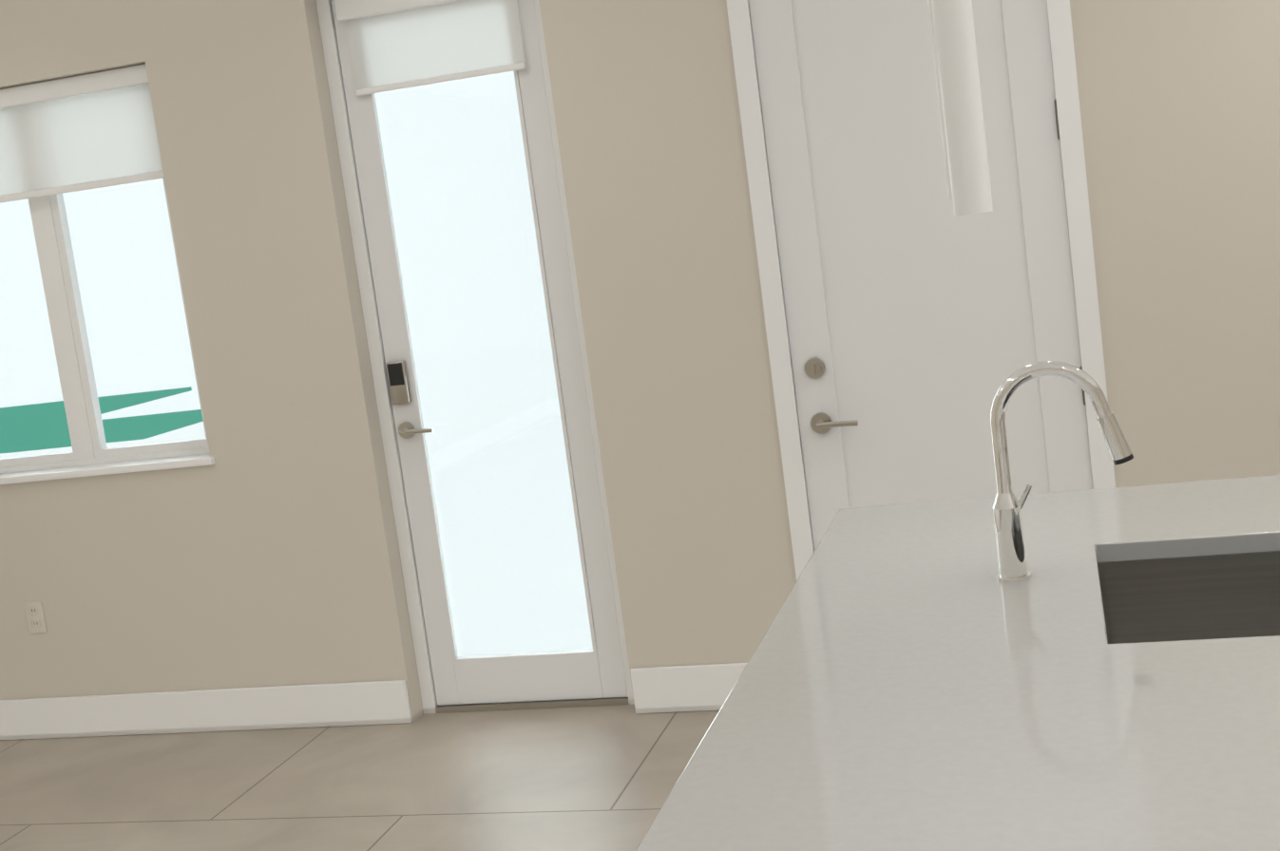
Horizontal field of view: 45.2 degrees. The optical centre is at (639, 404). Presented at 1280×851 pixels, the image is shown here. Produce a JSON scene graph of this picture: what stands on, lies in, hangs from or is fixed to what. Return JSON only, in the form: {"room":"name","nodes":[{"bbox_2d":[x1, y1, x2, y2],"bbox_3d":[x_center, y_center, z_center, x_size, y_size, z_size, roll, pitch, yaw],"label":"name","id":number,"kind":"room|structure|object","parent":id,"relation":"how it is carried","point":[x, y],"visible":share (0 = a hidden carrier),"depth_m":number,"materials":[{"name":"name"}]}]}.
{"room":"kitchen","nodes":[
{"label":"kitchen","id":0,"kind":"room"},
{"bbox_2d":[0,705,719,850],"bbox_3d":[0.221,1.506,1.016,8.630,0.120,8.064,-6,7,15],"label":"floor","id":1,"kind":"structure","parent":0,"point":[600,778],"depth_m":4.66,"materials":[{"name":"tile"}]},
{"bbox_2d":[1095,543,1279,642],"bbox_3d":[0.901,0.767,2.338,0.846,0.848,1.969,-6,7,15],"label":"sink","id":2,"kind":"object","parent":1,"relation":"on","point":[1203,592],"depth_m":2.77,"materials":[{"name":"metal"}]},
{"bbox_2d":[635,475,1279,850],"bbox_3d":[0.701,0.353,2.310,1.060,0.049,2.010,-6,7,15],"label":"island countertop","id":3,"kind":"structure","parent":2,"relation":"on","point":[901,696],"depth_m":2.01,"materials":[{"name":"white stone"}]},
{"bbox_2d":[989,361,1133,581],"bbox_3d":[0.707,0.106,2.600,0.243,0.367,0.082,-6,7,15],"label":"faucet","id":4,"kind":"object","parent":3,"relation":"on","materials":[{"name":"silver metal"}]},
{"bbox_2d":[0,0,1279,723],"bbox_3d":[1.129,-0.467,4.573,8.410,2.690,0.220,-6,7,15],"label":"wall","id":5,"kind":"structure","parent":0,"point":[262,550],"depth_m":4.87,"materials":[{"name":"paint"}]},
{"bbox_2d":[23,601,46,633],"bbox_3d":[-2.165,0.762,5.508,0.072,0.116,0.008,-6,7,15],"label":"electrical outlet plate","id":6,"kind":"object","parent":5,"relation":"attached to","point":[35,617],"visible":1,"depth_m":5.49,"materials":[{"name":"white plastic"}]},
{"bbox_2d":[0,63,214,484],"bbox_3d":[-2.062,-0.425,5.379,1.140,1.358,0.192,-6,7,15],"label":"window","id":7,"kind":"structure","parent":5,"relation":"in","point":[59,138],"depth_m":5.34,"materials":[{"name":"clear glass"}]},
{"bbox_2d":[0,680,412,741],"bbox_3d":[-1.760,1.096,5.450,2.045,0.150,0.014,-6,7,15],"label":"baseboard","id":8,"kind":"structure","parent":5,"relation":"attached to","point":[374,702],"depth_m":5.37,"materials":[{"name":"white wood"}]},
{"bbox_2d":[315,0,633,713],"bbox_3d":[-0.521,-0.185,5.043,0.778,2.449,0.124,-6,7,15],"label":"patio door","id":9,"kind":"structure","parent":5,"relation":"in","point":[371,47],"depth_m":5.04,"materials":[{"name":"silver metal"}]},
{"bbox_2d":[630,663,747,714],"bbox_3d":[0.244,0.900,4.894,0.555,0.150,0.014,-6,7,15],"label":"baseboard","id":10,"kind":"structure","parent":5,"relation":"attached to","point":[684,689],"depth_m":4.92,"materials":[{"name":"white wood"}]},
{"bbox_2d":[725,0,1115,580],"bbox_3d":[0.866,-0.342,4.632,0.970,2.497,0.272,-6,7,15],"label":"entry door","id":11,"kind":"structure","parent":5,"relation":"in","point":[912,323],"depth_m":4.56,"materials":[{"name":"white wood"}]},
{"bbox_3d":[-0.142,-1.261,0.684,8.630,0.120,8.064,-6,7,15],"label":"ceiling","id":12,"kind":"structure","parent":0,"visible":0},
{"bbox_2d":[927,0,952,199],"bbox_3d":[0.511,-0.948,2.758,0.116,1.155,0.116,-6,7,15],"label":"pendant light","id":13,"kind":"object","parent":12,"relation":"hanging from","point":[939,97],"visible":0.25,"depth_m":2.80,"materials":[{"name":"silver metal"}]},
{"bbox_2d":[931,0,993,216],"bbox_3d":[0.256,-0.758,1.455,0.116,1.155,0.116,-6,7,15],"label":"pendant light","id":14,"kind":"object","parent":12,"relation":"hanging from","point":[955,39],"visible":1,"depth_m":1.50,"materials":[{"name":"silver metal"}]},
{"label":"outside","id":15,"kind":"structure","parent":0,"visible":0},
{"bbox_2d":[0,71,592,655],"bbox_3d":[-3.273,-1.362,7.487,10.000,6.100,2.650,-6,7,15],"label":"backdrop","id":16,"kind":"structure","parent":15,"point":[108,263],"depth_m":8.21,"materials":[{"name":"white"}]}
]}

